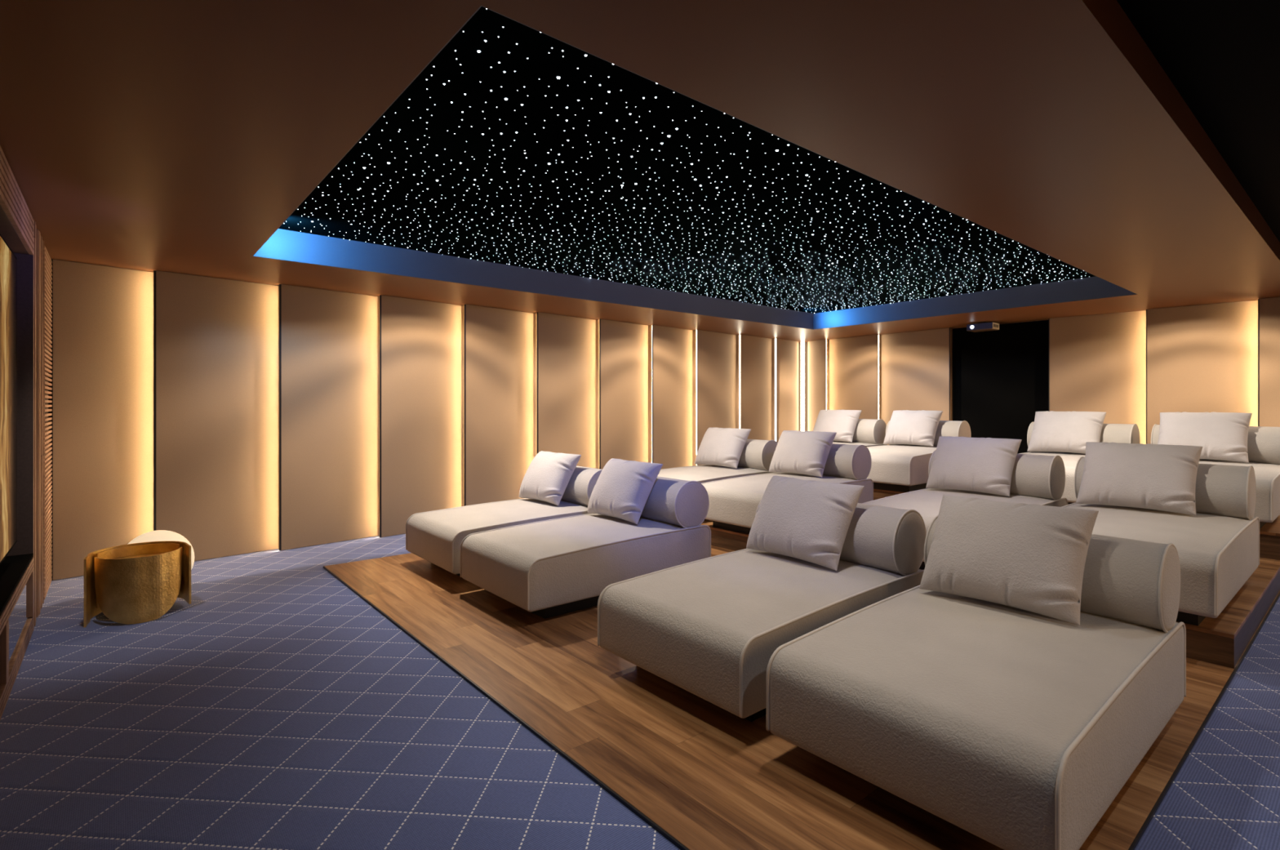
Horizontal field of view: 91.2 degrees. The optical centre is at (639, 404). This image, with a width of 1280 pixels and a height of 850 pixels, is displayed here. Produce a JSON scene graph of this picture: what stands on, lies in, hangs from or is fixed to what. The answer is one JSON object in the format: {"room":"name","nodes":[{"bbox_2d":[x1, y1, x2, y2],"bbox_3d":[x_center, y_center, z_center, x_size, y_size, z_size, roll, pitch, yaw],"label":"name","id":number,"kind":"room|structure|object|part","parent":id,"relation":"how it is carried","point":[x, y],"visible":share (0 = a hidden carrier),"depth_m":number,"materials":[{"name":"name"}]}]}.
{"room":"home theater","nodes":[
{"label":"home theater","id":0,"kind":"room"},
{"bbox_2d":[48,297,800,510],"bbox_3d":[-1.211,-0.030,8.365,11.270,3.100,0.150,0,0,-40],"label":"wall","id":1,"kind":"structure","parent":0,"point":[799,343],"depth_m":11.77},
{"bbox_2d":[51,259,153,580],"bbox_3d":[-4.556,0.120,5.339,0.663,2.592,0.200,0,0,-40],"label":"panel","id":2,"kind":"object","parent":1,"relation":"attached to","point":[102,331],"visible":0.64,"depth_m":5.28,"materials":[{"name":"beige fabric"}]},
{"bbox_3d":[-4.745,0.120,5.054,0.009,2.591,0.006,0,0,-40],"label":"edge trim","id":3,"kind":"part","parent":2,"relation":"part of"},
{"bbox_2d":[153,270,278,560],"bbox_3d":[-3.936,0.120,5.857,0.977,2.592,0.200,0,0,-40],"label":"panel","id":4,"kind":"object","parent":1,"relation":"attached to","point":[215,340],"visible":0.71,"depth_m":5.80,"materials":[{"name":"beige fabric"}]},
{"bbox_3d":[-4.242,0.120,5.475,0.018,2.591,0.006,0,0,-40],"label":"edge trim","id":5,"kind":"part","parent":4,"relation":"part of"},
{"bbox_2d":[278,284,377,550],"bbox_3d":[-3.203,0.120,6.469,0.957,2.592,0.200,0,0,-40],"label":"panel","id":6,"kind":"object","parent":1,"relation":"attached to","point":[328,340],"visible":0.95,"depth_m":6.41,"materials":[{"name":"beige fabric"}]},
{"bbox_3d":[-3.501,0.120,6.094,0.018,2.591,0.006,0,0,-40],"label":"edge trim","id":7,"kind":"part","parent":6,"relation":"part of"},
{"bbox_2d":[377,294,461,537],"bbox_3d":[-2.474,0.120,7.078,0.967,2.592,0.200,0,0,-40],"label":"panel","id":8,"kind":"object","parent":1,"relation":"attached to","point":[420,341],"visible":0.88,"depth_m":6.98,"materials":[{"name":"beige fabric"}]},
{"bbox_3d":[-2.776,0.120,6.700,0.018,2.591,0.006,0,0,-40],"label":"edge trim","id":9,"kind":"part","parent":8,"relation":"part of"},
{"bbox_2d":[461,304,533,506],"bbox_3d":[-1.736,0.120,7.696,0.982,2.592,0.200,0,0,-40],"label":"panel","id":10,"kind":"object","parent":1,"relation":"attached to","point":[497,344],"visible":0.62,"depth_m":7.61,"materials":[{"name":"beige fabric"}]},
{"bbox_3d":[-2.043,0.120,7.312,0.018,2.591,0.006,0,0,-40],"label":"edge trim","id":11,"kind":"part","parent":10,"relation":"part of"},
{"bbox_2d":[533,311,595,468],"bbox_3d":[-0.987,0.120,8.321,0.992,2.592,0.200,0,0,-40],"label":"panel","id":12,"kind":"object","parent":1,"relation":"attached to","point":[565,346],"visible":0.62,"depth_m":8.26,"materials":[{"name":"beige fabric"}]},
{"bbox_3d":[-1.299,0.120,7.934,0.018,2.591,0.006,0,0,-40],"label":"edge trim","id":13,"kind":"part","parent":12,"relation":"part of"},
{"bbox_2d":[595,319,648,469],"bbox_3d":[-0.245,0.120,8.941,0.967,2.592,0.200,0,0,-40],"label":"panel","id":14,"kind":"object","parent":1,"relation":"attached to","point":[621,347],"visible":0.62,"depth_m":8.85,"materials":[{"name":"beige fabric"}]},
{"bbox_3d":[-0.547,0.120,8.562,0.018,2.591,0.006,0,0,-40],"label":"edge trim","id":15,"kind":"part","parent":14,"relation":"part of","materials":[{"name":"metal"}]},
{"bbox_2d":[648,324,692,469],"bbox_3d":[0.474,0.120,9.542,0.932,2.592,0.200,0,0,-40],"label":"panel","id":16,"kind":"object","parent":1,"relation":"attached to","point":[669,348],"visible":0.62,"depth_m":9.45,"materials":[{"name":"beige fabric"}]},
{"bbox_3d":[0.186,0.120,9.175,0.018,2.591,0.006,0,0,-40],"label":"edge trim","id":17,"kind":"part","parent":16,"relation":"part of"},
{"bbox_2d":[692,329,736,466],"bbox_3d":[1.219,0.120,10.164,1.032,2.592,0.200,0,0,-40],"label":"panel","id":18,"kind":"object","parent":1,"relation":"attached to","point":[713,353],"visible":0.62,"depth_m":10.04,"materials":[{"name":"beige fabric"}]},
{"bbox_3d":[0.892,0.120,9.765,0.018,2.591,0.006,0,0,-40],"label":"edge trim","id":19,"kind":"part","parent":18,"relation":"part of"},
{"bbox_2d":[736,333,772,439],"bbox_3d":[1.978,0.120,10.799,0.954,2.592,0.200,0,0,-40],"label":"panel","id":20,"kind":"object","parent":1,"relation":"attached to","point":[753,353],"visible":0.62,"depth_m":10.72,"materials":[{"name":"beige fabric"}]},
{"bbox_3d":[1.678,0.120,10.422,0.009,2.591,0.006,0,0,-40],"label":"edge trim","id":21,"kind":"part","parent":20,"relation":"part of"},
{"bbox_2d":[772,337,798,442],"bbox_3d":[2.642,0.120,11.353,0.784,2.592,0.200,0,0,-40],"label":"panel","id":22,"kind":"object","parent":1,"relation":"attached to","point":[784,352],"visible":0.62,"depth_m":11.24,"materials":[{"name":"beige fabric"}]},
{"bbox_3d":[2.407,0.120,11.031,0.009,2.591,0.006,0,0,-40],"label":"edge trim","id":23,"kind":"part","parent":22,"relation":"part of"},
{"bbox_2d":[800,341,804,431],"bbox_3d":[3.027,0.120,11.594,0.085,2.580,0.060,0,0,-40],"label":"light","id":24,"kind":"object","parent":1,"relation":"attached to","point":[802,343],"visible":0.64,"depth_m":11.57,"materials":[{"name":"white"}]},
{"bbox_2d":[0,0,1279,342],"bbox_3d":[0.936,-1.355,5.796,10.970,0.350,6.545,0,0,-40],"label":"ceiling","id":25,"kind":"structure","parent":0,"point":[178,136],"depth_m":2.55,"materials":[{"name":"paint"}]},
{"bbox_2d":[278,6,1095,313],"bbox_3d":[1.120,-1.452,5.823,7.534,0.056,4.060,0,0,-40],"label":"ceiling","id":26,"kind":"structure","parent":25,"relation":"attached to","point":[518,144],"depth_m":4.28,"materials":[{"name":"black"}]},
{"bbox_2d":[252,5,1137,328],"bbox_3d":[1.120,-1.306,5.823,7.534,0.249,4.060,0,0,-40],"label":"trim","id":27,"kind":"structure","parent":25,"relation":"attached to","point":[282,244],"depth_m":7.00,"materials":[{"name":"paint"}]},
{"bbox_2d":[966,321,999,332],"bbox_3d":[4.907,-1.122,8.962,0.255,0.114,0.349,0,0,-40],"label":"projector","id":28,"kind":"object","parent":25,"relation":"attached to","point":[980,326],"visible":1,"depth_m":8.89,"materials":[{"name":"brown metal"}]},
{"bbox_3d":[4.907,-1.068,8.962,0.235,0.005,0.320,0,0,-40],"label":"plate","id":29,"kind":"part","parent":28,"relation":"part of","materials":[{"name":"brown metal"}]},
{"bbox_2d":[0,533,1279,849],"bbox_3d":[1.585,1.470,5.019,10.970,0.100,8.570,0,0,-40],"label":"floor","id":30,"kind":"structure","parent":0,"point":[277,708],"depth_m":2.63,"materials":[{"name":"blue carpet"}]},
{"bbox_2d":[0,553,34,719],"bbox_3d":[-2.499,1.173,1.866,0.648,0.485,4.869,0,0,-40],"label":"media cabinet","id":31,"kind":"object","parent":30,"relation":"on","point":[16,571],"visible":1,"depth_m":3.32,"materials":[{"name":"brown wood"}]},
{"bbox_3d":[-2.634,1.170,2.497,0.016,0.276,1.106,0,0,-40],"label":"glass door","id":32,"kind":"part","parent":31,"relation":"part of","materials":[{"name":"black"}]},
{"bbox_3d":[-3.409,1.170,3.425,0.016,0.276,1.124,0,0,-40],"label":"glass door","id":33,"kind":"part","parent":31,"relation":"part of","materials":[{"name":"black"}]},
{"bbox_2d":[32,220,52,627],"bbox_3d":[-4.532,0.120,4.296,0.645,2.594,1.465,0,0,-40],"label":"column","id":34,"kind":"structure","parent":30,"relation":"on","point":[42,262],"depth_m":4.46,"materials":[{"name":"brown wood"}]},
{"bbox_2d":[84,541,191,626],"bbox_3d":[-3.418,1.202,4.277,0.561,0.433,0.528,0,0,-40],"label":"side table","id":35,"kind":"object","parent":30,"relation":"on","point":[135,583],"visible":1,"depth_m":4.11,"materials":[{"name":"gold metal"}]},
{"bbox_3d":[-3.518,1.178,4.397,0.451,0.364,0.161,0,0,-40],"label":"panel","id":36,"kind":"part","parent":35,"relation":"part of","materials":[{"name":"gold metal"}]},
{"bbox_2d":[119,553,160,558],"bbox_3d":[-3.416,1.070,4.274,0.444,0.010,0.444,0,0,-40],"label":"tray","id":37,"kind":"object","parent":35,"relation":"on","point":[122,555],"depth_m":4.42,"materials":[{"name":"gold metal"}]},
{"bbox_2d":[127,529,194,569],"bbox_3d":[-3.658,1.187,4.743,0.464,0.466,0.464,0,0,-40],"label":"globe lamp","id":38,"kind":"object","parent":30,"relation":"on","point":[159,535],"visible":0.27,"depth_m":4.69,"materials":[{"name":"beige glass"}]},
{"bbox_2d":[323,545,1279,849],"bbox_3d":[2.172,1.413,6.042,8.318,0.014,5.444,0,0,-40],"label":"platform","id":39,"kind":"object","parent":30,"relation":"on","point":[704,775],"visible":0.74,"depth_m":2.62,"materials":[{"name":"brown wood"}]},
{"bbox_2d":[405,465,602,576],"bbox_3d":[-1.128,0.998,5.717,1.656,0.816,1.024,0,0,-40],"label":"daybed","id":40,"kind":"object","parent":39,"relation":"on","point":[435,536],"visible":0.53,"depth_m":5.39,"materials":[{"name":"beige fabric"}]},
{"bbox_2d":[407,498,591,573],"bbox_3d":[-1.131,1.117,5.715,1.646,0.377,1.024,0,0,-40],"label":"seat cushion","id":41,"kind":"object","parent":40,"relation":"on","point":[436,536],"depth_m":5.31,"materials":[{"name":"beige fabric"}]},
{"bbox_2d":[519,450,581,505],"bbox_3d":[-0.894,0.688,6.028,0.322,0.459,0.680,0,0,-42],"label":"pillow","id":42,"kind":"object","parent":40,"relation":"on","point":[546,478],"visible":1,"depth_m":5.86,"materials":[{"name":"fabric"}]},
{"bbox_2d":[460,476,711,618],"bbox_3d":[-0.391,0.998,4.834,1.656,0.816,1.024,0,0,-40],"label":"daybed","id":43,"kind":"object","parent":39,"relation":"on","point":[556,566],"visible":0.79,"depth_m":4.46,"materials":[{"name":"beige fabric"}]},
{"bbox_2d":[462,513,709,612],"bbox_3d":[-0.393,1.117,4.832,1.646,0.377,1.024,0,0,-40],"label":"seat cushion","id":44,"kind":"object","parent":43,"relation":"on","point":[535,566],"depth_m":4.40,"materials":[{"name":"beige fabric"}]},
{"bbox_2d":[587,457,662,524],"bbox_3d":[-0.154,0.688,5.141,0.325,0.459,0.680,0,0,-39],"label":"pillow","id":45,"kind":"object","parent":43,"relation":"on","point":[622,489],"visible":1,"depth_m":4.97,"materials":[{"name":"fabric"}]},
{"bbox_2d":[597,499,926,721],"bbox_3d":[0.728,0.998,3.495,1.656,0.816,1.024,0,0,-40],"label":"daybed","id":46,"kind":"object","parent":39,"relation":"on","point":[711,628],"visible":0.62,"depth_m":3.13,"materials":[{"name":"beige fabric"}]},
{"bbox_2d":[746,475,864,570],"bbox_3d":[0.967,0.688,3.798,0.326,0.460,0.680,0,0,-37],"label":"pillow","id":47,"kind":"object","parent":46,"relation":"on","point":[806,520],"visible":1,"depth_m":3.66,"materials":[{"name":"fabric"}]},
{"bbox_2d":[766,514,1186,849],"bbox_3d":[1.456,0.998,2.624,1.656,0.816,1.024,0,0,-40],"label":"daybed","id":48,"kind":"object","parent":39,"relation":"on","point":[1015,728],"visible":0.79,"depth_m":2.22,"materials":[{"name":"beige fabric"}]},
{"bbox_2d":[919,493,1098,625],"bbox_3d":[1.693,0.688,2.933,0.324,0.459,0.680,0,0,-40],"label":"pillow","id":49,"kind":"object","parent":48,"relation":"on","point":[1032,557],"visible":1,"depth_m":2.81,"materials":[{"name":"fabric"}]},
{"bbox_2d":[701,519,1279,668],"bbox_3d":[3.394,1.315,7.065,5.130,0.181,5.430,0,0,-40],"label":"platform","id":50,"kind":"object","parent":39,"relation":"on","point":[1222,640],"visible":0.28,"depth_m":3.72,"materials":[{"name":"brown wood"}]},
{"bbox_2d":[657,439,777,483],"bbox_3d":[0.744,0.817,7.281,1.656,0.816,1.024,0,0,-40],"label":"daybed","id":51,"kind":"object","parent":50,"relation":"on","point":[757,455],"visible":0.32,"depth_m":7.25,"materials":[{"name":"beige fabric"}]},
{"bbox_2d":[657,464,776,483],"bbox_3d":[0.742,0.936,7.279,1.646,0.377,1.024,0,0,-40],"label":"seat cushion","id":52,"kind":"object","parent":51,"relation":"on","point":[702,473],"depth_m":7.09,"materials":[{"name":"beige fabric"}]},
{"bbox_2d":[694,426,751,468],"bbox_3d":[0.979,0.507,7.590,0.325,0.459,0.680,0,0,-41],"label":"pillow","id":53,"kind":"object","parent":51,"relation":"on","point":[722,446],"visible":1,"depth_m":7.45,"materials":[{"name":"fabric"}]},
{"bbox_2d":[701,443,873,533],"bbox_3d":[1.482,0.817,6.399,1.656,0.816,1.024,0,0,-40],"label":"daybed","id":54,"kind":"object","parent":50,"relation":"on","point":[734,502],"visible":0.52,"depth_m":6.26,"materials":[{"name":"beige fabric"}]},
{"bbox_2d":[702,472,872,528],"bbox_3d":[1.479,0.936,6.397,1.646,0.377,1.024,0,0,-40],"label":"seat cushion","id":55,"kind":"object","parent":54,"relation":"on","point":[734,500],"depth_m":6.03,"materials":[{"name":"beige fabric"}]},
{"bbox_2d":[768,430,836,476],"bbox_3d":[1.717,0.507,6.706,0.326,0.460,0.680,0,0,-40],"label":"pillow","id":56,"kind":"object","parent":54,"relation":"on","point":[802,452],"visible":1,"depth_m":6.58,"materials":[{"name":"fabric"}]},
{"bbox_2d":[862,449,1067,569],"bbox_3d":[2.600,0.817,5.060,1.656,0.816,1.024,0,0,-40],"label":"daybed","id":57,"kind":"object","parent":50,"relation":"on","point":[1039,479],"visible":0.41,"depth_m":5.08,"materials":[{"name":"beige fabric"}]},
{"bbox_2d":[866,488,1066,561],"bbox_3d":[2.598,0.936,5.058,1.646,0.377,1.024,0,0,-40],"label":"seat cushion","id":58,"kind":"object","parent":57,"relation":"on","point":[927,501],"depth_m":5.05,"materials":[{"name":"beige fabric"}]},
{"bbox_2d":[925,435,1022,496],"bbox_3d":[2.837,0.507,5.369,0.324,0.459,0.680,0,0,-40],"label":"pillow","id":59,"kind":"object","parent":57,"relation":"on","point":[980,464],"visible":1,"depth_m":5.25,"materials":[{"name":"fabric"}]},
{"bbox_2d":[873,488,1279,559],"bbox_3d":[4.346,1.120,7.861,2.650,0.210,5.430,0,0,-40],"label":"platform","id":60,"kind":"object","parent":50,"relation":"on","point":[1269,533],"visible":0.02,"depth_m":5.02,"materials":[{"name":"brown wood"}]},
{"bbox_2d":[832,418,887,446],"bbox_3d":[2.609,0.607,8.839,1.656,0.816,1.024,0,0,-40],"label":"daybed","id":61,"kind":"object","parent":60,"relation":"on","point":[868,432],"visible":0.12,"depth_m":8.87,"materials":[{"name":"beige fabric"}]},
{"bbox_2d":[813,409,861,442],"bbox_3d":[2.843,0.297,9.148,0.326,0.460,0.680,0,0,-41],"label":"pillow","id":62,"kind":"object","parent":61,"relation":"on","point":[842,422],"visible":0.81,"depth_m":9.00,"materials":[{"name":"fabric"}]},
{"bbox_2d":[832,440,881,446],"bbox_3d":[2.606,0.727,8.838,1.646,0.377,1.024,0,0,-40],"label":"seat cushion","id":63,"kind":"object","parent":61,"relation":"on","point":[868,443],"depth_m":8.85,"materials":[{"name":"beige fabric"}]},
{"bbox_2d":[866,420,970,492],"bbox_3d":[3.346,0.607,7.957,1.656,0.816,1.024,0,0,-40],"label":"daybed","id":64,"kind":"object","parent":60,"relation":"on","point":[903,468],"visible":0.41,"depth_m":7.34,"materials":[{"name":"beige fabric"}]},
{"bbox_2d":[866,444,937,485],"bbox_3d":[3.344,0.727,7.955,1.646,0.377,1.024,0,0,-40],"label":"seat cushion","id":65,"kind":"object","parent":64,"relation":"on","point":[891,464],"depth_m":7.27,"materials":[{"name":"beige fabric"}]},
{"bbox_2d":[883,409,942,446],"bbox_3d":[3.584,0.297,8.264,0.322,0.459,0.680,0,0,-39],"label":"pillow","id":66,"kind":"object","parent":64,"relation":"on","point":[905,426],"visible":1,"depth_m":8.14,"materials":[{"name":"fabric"}]},
{"bbox_2d":[1018,422,1140,504],"bbox_3d":[4.465,0.607,6.618,1.656,0.816,1.024,0,0,-40],"label":"daybed","id":67,"kind":"object","parent":60,"relation":"on","point":[1110,433],"visible":0.27,"depth_m":6.62,"materials":[{"name":"beige fabric"}]},
{"bbox_2d":[1022,452,1085,502],"bbox_3d":[4.463,0.727,6.616,1.646,0.377,1.024,0,0,-40],"label":"seat cushion","id":68,"kind":"object","parent":67,"relation":"on","point":[1070,460],"depth_m":5.92,"materials":[{"name":"beige fabric"}]},
{"bbox_2d":[1026,410,1106,453],"bbox_3d":[4.701,0.297,6.926,0.325,0.459,0.680,0,0,-40],"label":"pillow","id":69,"kind":"object","parent":67,"relation":"on","point":[1052,431],"visible":0.91,"depth_m":6.83,"materials":[{"name":"fabric"}]},
{"bbox_2d":[1151,423,1279,528],"bbox_3d":[5.193,0.607,5.747,1.656,0.816,1.024,0,0,-40],"label":"daybed","id":70,"kind":"object","parent":60,"relation":"on","point":[1263,442],"visible":0.25,"depth_m":5.72,"materials":[{"name":"beige fabric"}]},
{"bbox_2d":[1157,411,1252,462],"bbox_3d":[5.427,0.297,6.056,0.326,0.460,0.680,0,0,-41],"label":"pillow","id":71,"kind":"object","parent":70,"relation":"on","point":[1222,436],"visible":0.81,"depth_m":5.93,"materials":[{"name":"fabric"}]},
{"bbox_2d":[1198,459,1279,522],"bbox_3d":[5.191,0.727,5.745,1.646,0.377,1.024,0,0,-40],"label":"seat cushion","id":72,"kind":"object","parent":70,"relation":"on","point":[1267,472],"depth_m":4.97,"materials":[{"name":"beige fabric"}]},
{"bbox_2d":[1062,456,1259,626],"bbox_3d":[3.328,0.817,4.189,1.656,0.816,1.024,0,0,-40],"label":"daybed","id":73,"kind":"object","parent":50,"relation":"on","point":[1217,547],"visible":0.52,"depth_m":3.89,"materials":[{"name":"beige fabric"}]},
{"bbox_2d":[1075,441,1202,515],"bbox_3d":[3.563,0.507,4.498,0.325,0.459,0.680,0,0,-41],"label":"pillow","id":74,"kind":"object","parent":73,"relation":"on","point":[1157,477],"visible":1,"depth_m":4.40,"materials":[{"name":"fabric"}]},
{"bbox_2d":[1066,503,1258,617],"bbox_3d":[3.326,0.936,4.187,1.646,0.377,1.024,0,0,-40],"label":"seat cushion","id":75,"kind":"object","parent":73,"relation":"on","point":[1218,552],"depth_m":3.72,"materials":[{"name":"beige fabric"}]},
{"bbox_2d":[804,342,808,431],"bbox_3d":[5.852,-0.030,8.585,0.150,3.100,8.570,0,0,-40],"label":"wall","id":76,"kind":"structure","parent":0,"point":[806,343],"depth_m":11.73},
{"bbox_2d":[808,338,829,431],"bbox_3d":[3.250,0.120,11.421,0.201,2.592,0.459,0,0,-40],"label":"panel","id":77,"kind":"object","parent":76,"relation":"attached to","point":[818,350],"visible":0.38,"depth_m":11.37,"materials":[{"name":"beige fabric"}]},
{"bbox_3d":[3.320,0.120,11.187,0.009,2.591,0.010,0,0,-40],"label":"edge trim","id":78,"kind":"part","parent":77,"relation":"part of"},
{"bbox_2d":[829,333,880,419],"bbox_3d":[3.715,0.120,10.864,0.201,2.592,0.999,0,0,-40],"label":"panel","id":79,"kind":"object","parent":76,"relation":"attached to","point":[855,362],"visible":0.57,"depth_m":10.75,"materials":[{"name":"beige fabric"}]},
{"bbox_3d":[3.958,0.120,10.424,0.009,2.591,0.010,0,0,-40],"label":"edge trim","id":80,"kind":"part","parent":79,"relation":"part of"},
{"bbox_2d":[880,327,951,444],"bbox_3d":[4.409,0.120,10.034,0.201,2.592,1.174,0,0,-40],"label":"panel","id":81,"kind":"object","parent":76,"relation":"attached to","point":[916,366],"visible":0.54,"depth_m":9.98,"materials":[{"name":"beige fabric"}]},
{"bbox_3d":[4.709,0.120,9.526,0.009,2.591,0.010,0,0,-40],"label":"edge trim","id":82,"kind":"part","parent":81,"relation":"part of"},
{"bbox_2d":[951,319,1048,453],"bbox_3d":[5.215,0.122,9.085,0.125,2.596,1.319,0,0,-40],"label":"door","id":83,"kind":"structure","parent":76,"relation":"in","point":[999,378],"depth_m":9.02,"materials":[{"name":"black metal"}]},
{"bbox_2d":[1048,310,1146,444],"bbox_3d":[5.967,0.120,8.170,0.201,2.592,1.054,0,0,-40],"label":"panel","id":84,"kind":"object","parent":76,"relation":"attached to","point":[1097,362],"visible":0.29,"depth_m":8.11,"materials":[{"name":"beige fabric"}]},
{"bbox_3d":[5.558,0.120,8.509,0.009,2.591,0.010,0,0,-40],"label":"edge trim","id":85,"kind":"part","parent":84,"relation":"part of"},
{"bbox_2d":[1116,0,1279,242],"bbox_3d":[3.684,-1.430,2.508,10.970,0.200,2.025,0,0,-40],"label":"ceiling","id":86,"kind":"structure","parent":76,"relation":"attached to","point":[1222,57],"depth_m":2.50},
{"bbox_2d":[1146,300,1257,444],"bbox_3d":[6.619,0.120,7.389,0.201,2.592,0.989,0,0,-40],"label":"panel","id":87,"kind":"object","parent":76,"relation":"attached to","point":[1201,357],"visible":0.52,"depth_m":7.34,"materials":[{"name":"beige fabric"}]},
{"bbox_3d":[6.232,0.120,7.703,0.009,2.591,0.010,0,0,-40],"label":"edge trim","id":88,"kind":"part","parent":87,"relation":"part of","materials":[{"name":"brown metal"}]},
{"bbox_2d":[1257,297,1279,426],"bbox_3d":[7.252,0.120,6.632,0.201,2.592,0.994,0,0,-40],"label":"panel","id":89,"kind":"object","parent":76,"relation":"attached to","point":[1268,308],"visible":0.64,"depth_m":6.88,"materials":[{"name":"beige fabric"}]},
{"bbox_3d":[6.863,0.120,6.947,0.009,2.591,0.010,0,0,-40],"label":"edge trim","id":90,"kind":"part","parent":89,"relation":"part of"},
{"bbox_3d":[-2.681,-0.030,1.454,0.150,3.100,8.570,0,0,-40],"label":"wall","id":91,"kind":"structure","parent":0,"visible":0},
{"bbox_2d":[0,145,33,254],"bbox_3d":[-2.500,-1.058,1.865,0.645,0.236,4.869,0,0,-40],"label":"fascia","id":92,"kind":"object","parent":91,"relation":"attached to","point":[16,220],"visible":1,"depth_m":3.32,"materials":[{"name":"brown wood"}]},
{"bbox_2d":[6,253,33,555],"bbox_3d":[-2.501,-0.004,1.865,0.644,1.869,4.869,0,0,-40],"label":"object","id":93,"kind":"object","parent":91,"relation":"attached to","point":[24,544],"visible":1,"depth_m":3.90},
{"bbox_2d":[0,233,17,564],"bbox_3d":[-2.904,-0.030,2.330,0.570,1.680,3.100,0,0,-40],"label":"television","id":94,"kind":"object","parent":93,"relation":"attached to","point":[8,260],"visible":1,"depth_m":3.39,"materials":[{"name":"black"}]}
]}

